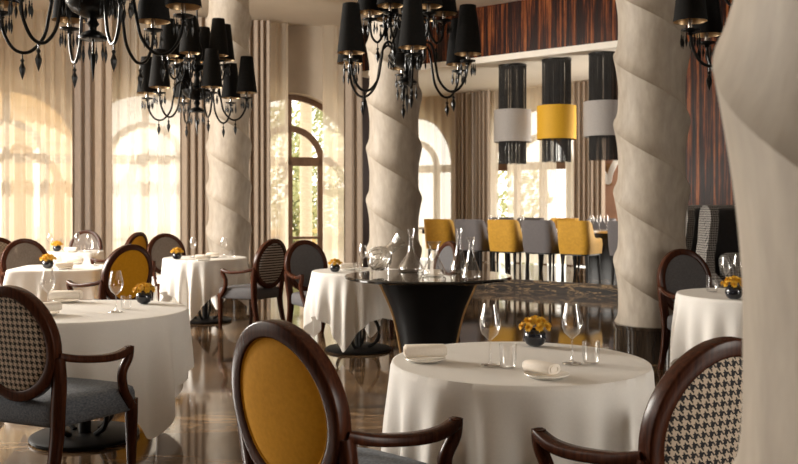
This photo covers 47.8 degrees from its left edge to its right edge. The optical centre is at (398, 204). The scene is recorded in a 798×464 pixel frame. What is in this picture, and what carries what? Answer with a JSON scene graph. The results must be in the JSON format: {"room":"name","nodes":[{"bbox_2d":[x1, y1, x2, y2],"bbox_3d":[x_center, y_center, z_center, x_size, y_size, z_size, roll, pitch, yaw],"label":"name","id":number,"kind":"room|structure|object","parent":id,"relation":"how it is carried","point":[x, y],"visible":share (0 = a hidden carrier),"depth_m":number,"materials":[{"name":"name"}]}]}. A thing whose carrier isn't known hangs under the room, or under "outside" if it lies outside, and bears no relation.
{"room":"restaurant","nodes":[
{"label":"restaurant","id":0,"kind":"room"},
{"bbox_2d":[206,0,251,299],"bbox_3d":[-2.512,-0.980,13.300,0.690,4.699,0.690,0,0,0],"label":"pillar","id":1,"kind":"structure","parent":0,"point":[228,187],"depth_m":13.04,"materials":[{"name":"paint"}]},
{"bbox_2d":[4,0,518,26],"bbox_3d":[-0.300,-3.330,9.248,15.800,0.001,24.897,0,0,0],"label":"ceiling","id":2,"kind":"structure","parent":0,"point":[292,12],"depth_m":15.33,"materials":[{"name":"paint"}]},
{"bbox_2d":[0,9,72,250],"bbox_3d":[-6.491,-0.975,15.141,1.945,4.650,0.096,0,0,-15],"label":"sheer curtain","id":3,"kind":"object","parent":2,"relation":"hanging from","point":[36,109],"visible":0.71,"depth_m":15.23,"materials":[{"name":"fabric"}]},
{"bbox_2d":[72,18,91,235],"bbox_3d":[-5.384,-0.975,15.296,0.330,4.650,0.095,0,0,-15],"label":"drape","id":4,"kind":"object","parent":2,"relation":"hanging from","point":[82,92],"visible":0.59,"depth_m":15.30,"materials":[{"name":"fabric"}]},
{"bbox_2d":[0,0,201,88],"bbox_3d":[-1.717,-2.010,5.050,1.204,2.640,1.070,0,0,-4],"label":"chandelier","id":5,"kind":"object","parent":2,"relation":"hanging from","point":[153,13],"visible":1,"depth_m":5.05,"materials":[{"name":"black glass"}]},
{"bbox_2d":[92,15,111,259],"bbox_3d":[-5.071,-0.975,15.384,0.336,4.650,0.085,0,0,-15],"label":"drape","id":6,"kind":"object","parent":2,"relation":"hanging from","point":[102,81],"visible":0.69,"depth_m":15.39,"materials":[{"name":"fabric"}]},
{"bbox_2d":[112,14,179,274],"bbox_3d":[-4.400,-0.975,15.693,1.219,4.650,0.091,0,0,-15],"label":"sheer curtain","id":7,"kind":"object","parent":2,"relation":"hanging from","point":[145,163],"visible":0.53,"depth_m":15.66,"materials":[{"name":"fabric"}]},
{"bbox_2d":[180,17,208,255],"bbox_3d":[-3.578,-0.975,15.776,0.507,4.650,0.091,0,0,-15],"label":"drape","id":8,"kind":"object","parent":2,"relation":"hanging from","point":[194,164],"visible":0.48,"depth_m":15.77,"materials":[{"name":"fabric"}]},
{"bbox_2d":[137,10,256,137],"bbox_3d":[-2.020,-2.010,9.000,1.204,2.640,1.070,0,0,1],"label":"chandelier","id":9,"kind":"object","parent":2,"relation":"hanging from","point":[208,49],"visible":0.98,"depth_m":8.91,"materials":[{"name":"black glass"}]},
{"bbox_2d":[249,20,270,267],"bbox_3d":[-2.517,-0.975,16.052,0.454,4.650,0.106,0,0,-15],"label":"drape","id":10,"kind":"object","parent":2,"relation":"hanging from","point":[259,39],"visible":0.64,"depth_m":16.07,"materials":[{"name":"fabric"}]},
{"bbox_2d":[270,22,287,249],"bbox_3d":[-2.183,-0.975,16.277,0.370,4.650,0.090,0,0,-15],"label":"sheer curtain","id":11,"kind":"object","parent":2,"relation":"hanging from","point":[278,32],"visible":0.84,"depth_m":16.28,"materials":[{"name":"fabric"}]},
{"bbox_2d":[323,25,343,267],"bbox_3d":[-1.171,-0.975,16.546,0.456,4.650,0.086,0,0,-15],"label":"sheer curtain","id":12,"kind":"object","parent":2,"relation":"hanging from","point":[333,86],"visible":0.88,"depth_m":16.53,"materials":[{"name":"fabric"}]},
{"bbox_2d":[344,64,362,266],"bbox_3d":[-0.837,-0.975,16.497,0.348,4.650,0.093,0,0,-15],"label":"drape","id":13,"kind":"object","parent":2,"relation":"hanging from","point":[353,120],"visible":0.78,"depth_m":16.50,"materials":[{"name":"fabric"}]},
{"bbox_2d":[337,0,481,117],"bbox_3d":[0.061,-2.010,6.900,1.204,2.640,1.070,0,0,26],"label":"chandelier","id":14,"kind":"object","parent":2,"relation":"hanging from","point":[408,34],"visible":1,"depth_m":6.67,"materials":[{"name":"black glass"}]},
{"bbox_2d":[673,0,731,89],"bbox_3d":[2.279,-2.010,5.500,1.204,2.640,1.070,0,0,0],"label":"chandelier","id":15,"kind":"object","parent":2,"relation":"hanging from","point":[702,18],"visible":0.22,"depth_m":5.52,"materials":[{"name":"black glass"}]},
{"bbox_2d":[288,25,322,104],"bbox_3d":[-4.442,-0.980,16.234,7.893,4.700,0.460,0,0,-15],"label":"wall","id":16,"kind":"structure","parent":0,"point":[305,43],"depth_m":16.72,"materials":[{"name":"paint"}]},
{"bbox_2d":[288,94,322,249],"bbox_3d":[-2.083,-0.360,16.969,2.558,3.477,0.098,0,0,-15],"label":"window","id":17,"kind":"structure","parent":16,"relation":"in","point":[317,161],"depth_m":17.01,"materials":[{"name":"brown wood"}]},
{"bbox_2d":[362,77,369,267],"bbox_3d":[-0.647,-0.980,17.027,0.190,4.700,0.180,0,0,-15],"label":"trim","id":18,"kind":"structure","parent":16,"relation":"attached to","point":[365,81],"depth_m":16.94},
{"bbox_2d":[0,280,669,463],"bbox_3d":[-0.300,1.370,9.248,15.800,0.001,24.897,0,0,0],"label":"floor","id":19,"kind":"structure","parent":0,"point":[204,429],"depth_m":7.45,"materials":[{"name":"stone"}]},
{"bbox_2d":[0,237,10,285],"bbox_3d":[-4.478,0.872,10.084,0.659,1.008,0.638,0,0,-30],"label":"armchair","id":20,"kind":"object","parent":19,"relation":"on","point":[4,242],"visible":0.05,"depth_m":10.33,"materials":[{"name":"brown wood"}]},
{"bbox_2d":[0,238,47,285],"bbox_3d":[-3.966,0.872,9.701,0.659,1.008,0.638,0,0,-37],"label":"armchair","id":21,"kind":"object","parent":19,"relation":"on","point":[21,252],"visible":0.24,"depth_m":9.86,"materials":[{"name":"fabric"}]},
{"bbox_2d":[0,285,137,463],"bbox_3d":[-1.681,0.872,4.388,0.659,1.008,0.638,0,0,23],"label":"armchair","id":22,"kind":"object","parent":19,"relation":"on","point":[36,389],"visible":1,"depth_m":4.14,"materials":[{"name":"brown wood"}]},
{"bbox_2d":[28,414,139,451],"bbox_3d":[-1.849,0.997,5.300,1.172,0.746,1.172,0,0,-9],"label":"dining table","id":23,"kind":"object","parent":19,"relation":"on","point":[88,435],"visible":0.27,"depth_m":5.18,"materials":[{"name":"black metal"}]},
{"bbox_2d":[0,300,193,438],"bbox_3d":[-1.852,0.955,5.296,1.269,0.669,1.248,0,0,-9],"label":"tablecloth","id":24,"kind":"object","parent":23,"relation":"on","point":[159,332],"visible":0.66,"depth_m":4.96,"materials":[{"name":"fabric"}]},
{"bbox_2d":[52,299,79,302],"bbox_3d":[-2.122,0.610,5.734,0.164,0.014,0.164,0,0,0],"label":"plate","id":25,"kind":"object","parent":24,"relation":"on","point":[58,300],"visible":0.81,"depth_m":5.74,"materials":[{"name":"ceramic"}]},
{"bbox_2d":[49,290,82,298],"bbox_3d":[-2.122,0.573,5.734,0.193,0.056,0.098,0,0,-3],"label":"folded napkin","id":26,"kind":"object","parent":25,"relation":"on","point":[55,294],"visible":1,"depth_m":5.69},
{"bbox_2d":[132,282,155,303],"bbox_3d":[-1.601,0.549,5.647,0.146,0.136,0.150,0,0,-15],"label":"flower vase","id":27,"kind":"object","parent":24,"relation":"on","point":[145,296],"visible":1,"depth_m":5.61,"materials":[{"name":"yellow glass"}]},
{"bbox_3d":[-1.994,0.610,5.056,0.164,0.013,0.164,0,0,0],"label":"plate","id":28,"kind":"object","parent":24,"relation":"on","visible":0},
{"bbox_2d":[43,301,61,311],"bbox_3d":[-1.994,0.574,5.056,0.094,0.054,0.185,0,0,38],"label":"folded napkin","id":29,"kind":"object","parent":28,"relation":"on","point":[54,305],"visible":0.56,"depth_m":5.06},
{"bbox_2d":[69,230,102,249],"bbox_3d":[-4.651,0.872,13.053,0.659,1.008,0.638,0,0,6],"label":"armchair","id":30,"kind":"object","parent":19,"relation":"on","point":[88,236],"visible":0.16,"depth_m":13.29,"materials":[{"name":"fabric"}]},
{"bbox_2d":[66,244,152,299],"bbox_3d":[-2.657,0.865,8.298,0.657,1.023,0.679,0,0,37],"label":"armchair","id":31,"kind":"object","parent":19,"relation":"on","point":[133,261],"visible":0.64,"depth_m":8.08,"materials":[{"name":"brown wood"}]},
{"bbox_2d":[90,232,147,263],"bbox_3d":[-3.692,0.865,11.870,0.657,1.023,0.679,0,0,16],"label":"armchair","id":32,"kind":"object","parent":19,"relation":"on","point":[138,238],"visible":0.28,"depth_m":11.71,"materials":[{"name":"brown wood"}]},
{"bbox_2d":[147,233,185,300],"bbox_3d":[-2.891,0.872,11.493,0.659,1.008,0.638,0,0,-34],"label":"armchair","id":33,"kind":"object","parent":19,"relation":"on","point":[160,246],"visible":0.42,"depth_m":11.62,"materials":[{"name":"fabric"}]},
{"bbox_2d":[190,295,231,324],"bbox_3d":[-2.285,0.997,10.600,0.952,0.746,0.952,0,0,-40],"label":"dining table","id":34,"kind":"object","parent":19,"relation":"on","point":[205,318],"visible":0.26,"depth_m":10.56,"materials":[{"name":"black metal"}]},
{"bbox_2d":[159,255,250,320],"bbox_3d":[-2.286,0.956,10.603,1.040,0.671,1.049,0,0,-40],"label":"tablecloth","id":35,"kind":"object","parent":34,"relation":"on","point":[192,282],"visible":0.77,"depth_m":10.16,"materials":[{"name":"fabric"}]},
{"bbox_2d":[170,247,183,259],"bbox_3d":[-2.517,0.546,10.207,0.158,0.142,0.154,0,0,11],"label":"flower vase","id":36,"kind":"object","parent":35,"relation":"on","point":[176,255],"visible":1,"depth_m":10.17,"materials":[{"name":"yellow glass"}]},
{"bbox_2d":[218,239,286,328],"bbox_3d":[-1.609,0.872,9.985,0.638,1.008,0.659,0,0,33],"label":"armchair","id":37,"kind":"object","parent":19,"relation":"on","point":[267,271],"visible":0.94,"depth_m":9.81,"materials":[{"name":"brown wood"}]},
{"bbox_2d":[284,240,327,334],"bbox_3d":[-0.839,0.872,9.301,0.659,1.008,0.638,0,0,-37],"label":"armchair","id":38,"kind":"object","parent":19,"relation":"on","point":[302,257],"visible":0.56,"depth_m":9.41,"materials":[{"name":"brown wood"}]},
{"bbox_2d":[231,319,462,463],"bbox_3d":[-0.173,0.865,2.975,0.679,1.023,0.657,0,0,45],"label":"armchair","id":39,"kind":"object","parent":19,"relation":"on","point":[291,405],"visible":1,"depth_m":2.74,"materials":[{"name":"brown wood"}]},
{"bbox_2d":[325,320,390,354],"bbox_3d":[-0.387,0.997,8.500,0.852,0.746,0.852,0,0,-32],"label":"dining table","id":40,"kind":"object","parent":19,"relation":"on","point":[357,346],"visible":0.36,"depth_m":8.44,"materials":[{"name":"black metal"}]},
{"bbox_2d":[303,267,396,351],"bbox_3d":[-0.393,0.967,8.496,0.946,0.694,0.942,0,0,-32],"label":"tablecloth","id":41,"kind":"object","parent":40,"relation":"on","point":[347,306],"visible":0.6,"depth_m":8.09,"materials":[{"name":"fabric"}]},
{"bbox_2d":[328,258,342,271],"bbox_3d":[-0.590,0.553,8.300,0.143,0.129,0.139,0,0,-26],"label":"flower vase","id":42,"kind":"object","parent":41,"relation":"on","point":[334,267],"visible":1,"depth_m":8.27,"materials":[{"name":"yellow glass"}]},
{"bbox_2d":[340,268,356,269],"bbox_3d":[-0.485,0.610,8.557,0.164,0.014,0.164,0,0,0],"label":"plate","id":43,"kind":"object","parent":41,"relation":"on","point":[340,268],"visible":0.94,"depth_m":8.58,"materials":[{"name":"ceramic"}]},
{"bbox_2d":[340,263,356,267],"bbox_3d":[-0.485,0.577,8.557,0.168,0.049,0.086,0,0,-17],"label":"folded napkin","id":44,"kind":"object","parent":43,"relation":"on","point":[344,265],"visible":0.69,"depth_m":8.52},
{"bbox_2d":[389,241,459,341],"bbox_3d":[0.261,0.872,9.106,0.638,1.008,0.659,0,0,-22],"label":"armchair","id":45,"kind":"object","parent":19,"relation":"on","point":[446,252],"visible":0.16,"depth_m":9.19,"materials":[{"name":"fabric"}]},
{"bbox_2d":[345,269,511,352],"bbox_3d":[0.229,0.960,7.100,1.315,0.820,1.315,0,0,-42],"label":"table","id":46,"kind":"object","parent":19,"relation":"on","point":[424,309],"visible":0.78,"depth_m":6.86,"materials":[{"name":"black metal"}]},
{"bbox_2d":[366,232,407,274],"bbox_3d":[-0.094,0.380,7.123,0.327,0.338,0.209,0,0,0],"label":"decanter","id":47,"kind":"object","parent":46,"relation":"on","point":[376,247],"visible":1,"depth_m":7.09,"materials":[{"name":"clear glass"}]},
{"bbox_2d":[398,230,422,270],"bbox_3d":[0.100,0.373,7.500,0.210,0.345,0.210,0,0,0],"label":"decanter","id":48,"kind":"object","parent":46,"relation":"on","point":[407,230],"visible":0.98,"depth_m":7.49,"materials":[{"name":"clear glass"}]},
{"bbox_2d":[531,336,741,463],"bbox_3d":[0.787,0.872,2.763,0.659,1.008,0.638,0,0,-27],"label":"armchair","id":49,"kind":"object","parent":19,"relation":"on","point":[692,415],"visible":0.73,"depth_m":2.47,"materials":[{"name":"brown wood"}]},
{"bbox_2d":[657,249,719,369],"bbox_3d":[2.465,0.872,7.313,0.659,1.008,0.638,0,0,-18],"label":"armchair","id":50,"kind":"object","parent":19,"relation":"on","point":[679,269],"visible":0.51,"depth_m":7.50,"materials":[{"name":"brown wood"}]},
{"bbox_2d":[686,205,712,252],"bbox_3d":[3.641,0.686,10.272,0.924,1.371,0.765,0,0,-7],"label":"chair","id":51,"kind":"object","parent":19,"relation":"on","point":[692,215],"visible":0.15,"depth_m":10.26,"materials":[{"name":"black fabric"}]},
{"bbox_2d":[696,205,739,287],"bbox_3d":[3.452,0.686,8.972,0.924,1.371,0.765,0,0,-7],"label":"chair","id":52,"kind":"object","parent":19,"relation":"on","point":[717,225],"visible":0.29,"depth_m":9.13,"materials":[{"name":"black fabric"}]},
{"bbox_2d":[719,253,741,285],"bbox_3d":[3.336,0.670,8.915,0.327,0.392,0.181,0,0,-7],"label":"wine glass","id":53,"kind":"object","parent":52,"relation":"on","point":[725,266],"visible":0.42,"depth_m":8.87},
{"bbox_3d":[-3.351,0.997,8.950,0.852,0.746,0.852,0,0,-7],"label":"dining table","id":54,"kind":"object","parent":19,"relation":"on","visible":0},
{"bbox_2d":[3,264,103,301],"bbox_3d":[-3.357,0.860,8.962,0.998,0.481,1.012,0,0,-7],"label":"tablecloth","id":55,"kind":"object","parent":54,"relation":"on","point":[28,277],"visible":0.41,"depth_m":8.52,"materials":[{"name":"fabric"}]},
{"bbox_2d":[40,253,56,268],"bbox_3d":[-3.416,0.542,8.758,0.165,0.149,0.161,0,0,-35],"label":"flower vase","id":56,"kind":"object","parent":55,"relation":"on","point":[47,263],"visible":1,"depth_m":8.72,"materials":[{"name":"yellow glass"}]},
{"bbox_2d":[56,267,72,268],"bbox_3d":[-3.235,0.610,8.691,0.164,0.014,0.164,0,0,0],"label":"plate","id":57,"kind":"object","parent":55,"relation":"on","point":[56,267],"visible":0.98,"depth_m":8.70,"materials":[{"name":"ceramic"}]},
{"bbox_2d":[55,262,72,266],"bbox_3d":[-3.235,0.577,8.691,0.168,0.049,0.086,0,0,-23],"label":"folded napkin","id":58,"kind":"object","parent":57,"relation":"on","point":[57,264],"visible":1,"depth_m":8.66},
{"bbox_3d":[-4.367,0.997,12.000,0.712,0.746,0.712,0,0,-7],"label":"dining table","id":59,"kind":"object","parent":19,"relation":"on","visible":0},
{"bbox_2d":[47,250,104,264],"bbox_3d":[-4.367,0.839,12.003,0.849,0.438,0.848,0,0,-7],"label":"tablecloth","id":60,"kind":"object","parent":59,"relation":"on","point":[61,256],"visible":0.34,"depth_m":11.67,"materials":[{"name":"fabric"}]},
{"bbox_2d":[51,240,62,251],"bbox_3d":[-4.545,0.542,11.960,0.165,0.149,0.161,0,0,-36],"label":"flower vase","id":61,"kind":"object","parent":60,"relation":"on","point":[57,244],"visible":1,"depth_m":11.92,"materials":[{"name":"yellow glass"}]},
{"bbox_3d":[2.451,0.997,6.250,0.992,0.746,0.992,0,0,-34],"label":"dining table","id":62,"kind":"object","parent":19,"relation":"on","visible":0},
{"bbox_2d":[670,288,741,365],"bbox_3d":[2.442,0.932,6.249,1.095,0.624,1.089,0,0,-34],"label":"tablecloth","id":63,"kind":"object","parent":62,"relation":"on","point":[700,315],"visible":0.41,"depth_m":6.02,"materials":[{"name":"fabric"}]},
{"bbox_2d":[720,275,741,298],"bbox_3d":[2.203,0.539,5.918,0.173,0.156,0.168,0,0,-9],"label":"flower vase","id":64,"kind":"object","parent":63,"relation":"on","point":[734,291],"visible":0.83,"depth_m":5.88,"materials":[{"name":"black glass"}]},
{"bbox_2d":[366,8,421,322],"bbox_3d":[-0.060,-0.980,10.750,0.688,4.699,0.688,0,0,-11],"label":"pillar","id":65,"kind":"structure","parent":0,"point":[394,145],"depth_m":10.49,"materials":[{"name":"paint"}]},
{"bbox_2d":[467,85,564,218],"bbox_3d":[2.425,-0.980,19.051,7.816,4.700,0.460,0,0,38],"label":"wall","id":66,"kind":"structure","parent":0,"point":[468,95],"depth_m":19.47,"materials":[{"name":"paint"}]},
{"bbox_2d":[498,141,564,170],"bbox_3d":[3.002,-0.360,18.734,2.558,3.477,0.099,0,0,38],"label":"window","id":67,"kind":"structure","parent":66,"relation":"in","point":[503,167],"depth_m":19.23,"materials":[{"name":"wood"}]},
{"bbox_2d":[605,81,617,220],"bbox_3d":[4.413,-0.595,17.157,1.152,3.570,0.041,0,0,38],"label":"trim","id":68,"kind":"structure","parent":66,"relation":"attached to","point":[610,206],"depth_m":17.39,"materials":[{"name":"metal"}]},
{"bbox_2d":[605,159,617,184],"bbox_3d":[4.032,-0.640,17.364,0.551,0.520,0.170,0,0,38],"label":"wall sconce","id":69,"kind":"object","parent":66,"relation":"attached to","point":[610,168],"visible":0.6,"depth_m":17.30,"materials":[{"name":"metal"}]},
{"bbox_2d":[418,54,616,96],"bbox_3d":[2.283,-2.400,17.515,6.127,0.001,7.564,0,0,0],"label":"ceiling","id":70,"kind":"structure","parent":0,"point":[486,78],"depth_m":16.94,"materials":[{"name":"paint"}]},
{"bbox_2d":[418,94,454,257],"bbox_3d":[0.698,-0.605,19.735,1.504,3.550,0.084,0,0,38],"label":"sheer curtain","id":71,"kind":"object","parent":70,"relation":"hanging from","point":[436,175],"visible":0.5,"depth_m":19.61,"materials":[{"name":"fabric"}]},
{"bbox_2d":[455,92,467,218],"bbox_3d":[1.336,-0.605,19.065,0.320,3.550,0.113,0,0,38],"label":"drape","id":72,"kind":"object","parent":70,"relation":"hanging from","point":[461,139],"visible":0.75,"depth_m":19.08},
{"bbox_2d":[471,91,475,218],"bbox_3d":[1.537,-0.605,18.903,0.145,3.550,0.120,0,0,38],"label":"drape","id":73,"kind":"object","parent":70,"relation":"hanging from","point":[473,94],"visible":0.73,"depth_m":18.87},
{"bbox_2d":[476,90,489,261],"bbox_3d":[1.755,-0.605,18.733,0.345,3.550,0.112,0,0,38],"label":"drape","id":74,"kind":"object","parent":70,"relation":"hanging from","point":[482,97],"visible":0.84,"depth_m":18.74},
{"bbox_2d":[490,90,498,260],"bbox_3d":[1.957,-0.605,18.739,0.252,3.550,0.068,0,0,38],"label":"sheer curtain","id":75,"kind":"object","parent":70,"relation":"hanging from","point":[494,188],"visible":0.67,"depth_m":18.73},
{"bbox_2d":[494,63,530,164],"bbox_3d":[1.942,-1.546,15.400,0.635,1.697,0.635,0,0,-37],"label":"pendant lamp","id":76,"kind":"object","parent":70,"relation":"hanging from","point":[512,126],"visible":1,"depth_m":15.21,"materials":[{"name":"fabric"}]},
{"bbox_2d":[507,86,556,263],"bbox_3d":[2.668,-0.605,18.178,1.138,3.550,0.078,0,0,38],"label":"sheer curtain","id":77,"kind":"object","parent":70,"relation":"hanging from","point":[531,185],"visible":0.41,"depth_m":18.16,"materials":[{"name":"fabric"}]},
{"bbox_2d":[537,57,575,162],"bbox_3d":[2.581,-1.546,14.750,0.635,1.697,0.635,0,0,37],"label":"pendant lamp","id":78,"kind":"object","parent":70,"relation":"hanging from","point":[556,120],"visible":1,"depth_m":14.55,"materials":[{"name":"fabric"}]},
{"bbox_2d":[565,83,573,264],"bbox_3d":[3.378,-0.605,17.616,0.290,3.550,0.068,0,0,38],"label":"sheer curtain","id":79,"kind":"object","parent":70,"relation":"hanging from","point":[569,179],"visible":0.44,"depth_m":17.62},
{"bbox_2d":[573,81,589,265],"bbox_3d":[3.525,-0.605,17.329,0.351,3.550,0.097,0,0,38],"label":"drape","id":80,"kind":"object","parent":70,"relation":"hanging from","point":[581,163],"visible":0.74,"depth_m":17.34,"materials":[{"name":"fabric"}]},
{"bbox_2d":[590,138,604,217],"bbox_3d":[3.752,-0.605,17.150,0.335,3.550,0.108,0,0,38],"label":"drape","id":81,"kind":"object","parent":70,"relation":"hanging from","point":[597,168],"visible":0.24,"depth_m":17.12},
{"bbox_2d":[583,51,617,160],"bbox_3d":[3.223,-1.546,14.150,0.635,1.697,0.635,0,0,-8],"label":"pendant lamp","id":82,"kind":"object","parent":70,"relation":"hanging from","point":[600,112],"visible":0.85,"depth_m":13.96,"materials":[{"name":"fabric"}]},
{"bbox_2d":[419,258,616,284],"bbox_3d":[1.569,1.280,17.064,8.940,0.180,3.717,0,0,38],"label":"floor","id":83,"kind":"structure","parent":0,"point":[533,267],"depth_m":15.87,"materials":[{"name":"stone"}]},
{"bbox_2d":[424,219,463,269],"bbox_3d":[0.783,0.714,15.597,0.550,0.954,0.608,0,0,38],"label":"upholstered chair","id":84,"kind":"object","parent":83,"relation":"on","point":[437,231],"visible":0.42,"depth_m":15.37,"materials":[{"name":"yellow fabric"}]},
{"bbox_2d":[454,219,494,271],"bbox_3d":[1.287,0.714,15.197,0.550,0.954,0.608,0,0,38],"label":"upholstered chair","id":85,"kind":"object","parent":83,"relation":"on","point":[470,229],"visible":0.8,"depth_m":14.95,"materials":[{"name":"grey fabric"}]},
{"bbox_2d":[478,217,513,268],"bbox_3d":[1.838,0.714,17.132,0.550,0.954,0.608,0,0,38],"label":"upholstered chair","id":86,"kind":"object","parent":83,"relation":"on","point":[490,218],"visible":0.16,"depth_m":17.31,"materials":[{"name":"black fabric"}]},
{"bbox_2d":[487,219,528,278],"bbox_3d":[1.804,0.714,14.788,0.550,0.954,0.608,0,0,38],"label":"upholstered chair","id":87,"kind":"object","parent":83,"relation":"on","point":[504,236],"visible":0.86,"depth_m":14.55,"materials":[{"name":"yellow fabric"}]},
{"bbox_2d":[419,227,616,278],"bbox_3d":[2.269,0.800,15.611,4.200,0.780,0.840,0,0,38],"label":"bar table","id":88,"kind":"object","parent":83,"relation":"on","point":[605,258],"visible":0.16,"depth_m":14.56,"materials":[{"name":"metal"}]},
{"bbox_2d":[507,217,543,268],"bbox_3d":[2.351,0.714,16.726,0.550,0.954,0.608,0,0,38],"label":"upholstered chair","id":89,"kind":"object","parent":83,"relation":"on","point":[519,219],"visible":0.19,"depth_m":16.96,"materials":[{"name":"black fabric"}]},
{"bbox_2d":[521,220,563,280],"bbox_3d":[2.308,0.714,14.389,0.550,0.954,0.608,0,0,38],"label":"upholstered chair","id":90,"kind":"object","parent":83,"relation":"on","point":[539,237],"visible":0.87,"depth_m":14.15,"materials":[{"name":"grey fabric"}]},
{"bbox_2d":[476,279,617,296],"bbox_3d":[1.489,1.280,14.756,6.200,0.180,0.001,0,0,38],"label":"trim","id":91,"kind":"structure","parent":83,"relation":"attached to","point":[606,290],"depth_m":13.98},
{"bbox_2d":[541,218,578,270],"bbox_3d":[2.904,0.714,16.288,0.550,0.954,0.608,0,0,38],"label":"upholstered chair","id":92,"kind":"object","parent":83,"relation":"on","point":[554,220],"visible":0.19,"depth_m":16.52,"materials":[{"name":"yellow fabric"}]},
{"bbox_2d":[557,220,602,282],"bbox_3d":[2.805,0.714,13.995,0.550,0.954,0.608,0,0,38],"label":"upholstered chair","id":93,"kind":"object","parent":83,"relation":"on","point":[575,238],"visible":1,"depth_m":13.78,"materials":[{"name":"yellow fabric"}]},
{"bbox_2d":[577,218,615,272],"bbox_3d":[3.473,0.714,15.837,0.550,0.954,0.608,0,0,38],"label":"upholstered chair","id":94,"kind":"object","parent":83,"relation":"on","point":[598,224],"visible":0.13,"depth_m":16.05,"materials":[{"name":"fabric"}]},
{"bbox_2d":[607,221,617,284],"bbox_3d":[3.465,0.714,13.472,0.550,0.954,0.608,0,0,38],"label":"upholstered chair","id":95,"kind":"object","parent":83,"relation":"on","point":[612,226],"visible":0.2,"depth_m":13.37,"materials":[{"name":"grey fabric"}]},
{"bbox_2d":[362,0,734,205],"bbox_3d":[3.660,-0.980,13.485,10.874,4.700,0.280,0,0,38],"label":"wall","id":96,"kind":"structure","parent":0,"point":[521,25],"depth_m":13.82,"materials":[{"name":"wood"}]},
{"bbox_2d":[362,40,617,77],"bbox_3d":[1.439,-2.430,15.238,5.216,0.100,0.330,0,0,38],"label":"trim","id":97,"kind":"structure","parent":96,"relation":"attached to","point":[585,49],"depth_m":14.55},
{"bbox_2d":[612,0,690,363],"bbox_3d":[2.272,-0.980,8.100,0.688,4.699,0.688,0,0,-19],"label":"pillar","id":98,"kind":"structure","parent":0,"point":[652,190],"depth_m":7.84,"materials":[{"name":"paint"}]},
{"bbox_2d":[712,0,797,463],"bbox_3d":[0.709,-0.980,1.029,0.688,4.699,0.688,0,0,-19],"label":"pillar","id":99,"kind":"structure","parent":0,"point":[755,58],"depth_m":0.99,"materials":[{"name":"paint"}]},
{"label":"outside","id":100,"kind":"structure","parent":0,"visible":0},
{"bbox_2d":[92,227,564,263],"bbox_3d":[0.000,1.420,37.750,60.000,0.001,44.500,0,0,0],"label":"ground","id":101,"kind":"structure","parent":100,"point":[501,255],"depth_m":23.89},
{"bbox_2d":[292,107,299,223],"bbox_3d":[-4.168,-1.226,31.599,1.620,5.231,1.189,0,0,0],"label":"shrub","id":102,"kind":"object","parent":101,"relation":"on","point":[296,185],"visible":0.09,"depth_m":31.49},
{"bbox_2d":[293,189,299,242],"bbox_3d":[-3.083,0.475,26.406,0.941,1.875,0.708,0,0,0],"label":"shrub","id":103,"kind":"object","parent":101,"relation":"on","point":[296,198],"visible":0.25,"depth_m":26.27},
{"bbox_2d":[300,102,311,240],"bbox_3d":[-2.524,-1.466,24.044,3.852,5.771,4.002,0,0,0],"label":"pillar","id":104,"kind":"structure","parent":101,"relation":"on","point":[305,109],"depth_m":23.86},
{"bbox_2d":[293,102,322,228],"bbox_3d":[-3.096,-1.896,33.496,1.937,6.374,1.394,0,0,0],"label":"shrub","id":105,"kind":"object","parent":101,"relation":"on","point":[318,116],"visible":0.13,"depth_m":33.24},
{"bbox_2d":[312,193,316,242],"bbox_3d":[-1.890,0.344,25.975,1.718,2.057,1.163,0,0,0],"label":"shrub","id":106,"kind":"object","parent":101,"relation":"on","point":[314,208],"visible":0.09,"depth_m":25.90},
{"bbox_2d":[498,160,506,216],"bbox_3d":[3.169,-0.074,26.992,2.829,3.023,2.022,0,0,0],"label":"shrub","id":107,"kind":"object","parent":101,"relation":"on","point":[503,207],"visible":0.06,"depth_m":26.37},
{"bbox_3d":[0.479,0.997,3.580,1.006,0.746,1.006,0,0,-3],"label":"dining table","id":108,"kind":"object","parent":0,"visible":0},
{"bbox_2d":[381,342,654,463],"bbox_3d":[0.480,0.989,3.575,1.099,0.738,1.106,0,0,-17],"label":"tablecloth","id":109,"kind":"object","parent":108,"relation":"on","point":[602,405],"visible":0.71,"depth_m":3.16,"materials":[{"name":"fabric"}]},
{"bbox_2d":[404,357,445,362],"bbox_3d":[0.103,0.610,3.565,0.164,0.014,0.164,0,0,0],"label":"plate","id":110,"kind":"object","parent":109,"relation":"on","point":[412,359],"visible":0.82,"depth_m":3.55,"materials":[{"name":"ceramic"}]},
{"bbox_2d":[403,344,446,356],"bbox_3d":[0.103,0.577,3.565,0.168,0.049,0.086,0,0,-6],"label":"folded napkin","id":111,"kind":"object","parent":110,"relation":"on","point":[409,350],"visible":1,"depth_m":3.53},
{"bbox_2d":[479,306,500,366],"bbox_3d":[0.349,0.498,3.455,0.084,0.237,0.084,0,0,19],"label":"wine glass","id":112,"kind":"object","parent":109,"relation":"on","point":[483,364],"visible":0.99,"depth_m":3.44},
{"bbox_2d":[519,315,551,346],"bbox_3d":[0.597,0.549,3.945,0.146,0.136,0.150,0,0,-37],"label":"flower vase","id":113,"kind":"object","parent":109,"relation":"on","point":[535,337],"visible":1,"depth_m":3.91,"materials":[{"name":"black glass"}]},
{"bbox_2d":[524,370,569,379],"bbox_3d":[0.530,0.610,3.234,0.164,0.014,0.164,0,0,0],"label":"plate","id":114,"kind":"object","parent":109,"relation":"on","point":[562,374],"visible":0.8,"depth_m":3.21,"materials":[{"name":"ceramic"}]},
{"bbox_2d":[522,359,559,374],"bbox_3d":[0.510,0.582,3.234,0.068,0.039,0.134,0,0,-39],"label":"folded napkin","id":115,"kind":"object","parent":114,"relation":"on","point":[538,366],"visible":1,"depth_m":3.20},
{"bbox_2d":[561,305,582,364],"bbox_3d":[0.672,0.498,3.498,0.084,0.237,0.084,0,0,19],"label":"wine glass","id":116,"kind":"object","parent":109,"relation":"on","point":[564,362],"visible":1,"depth_m":3.49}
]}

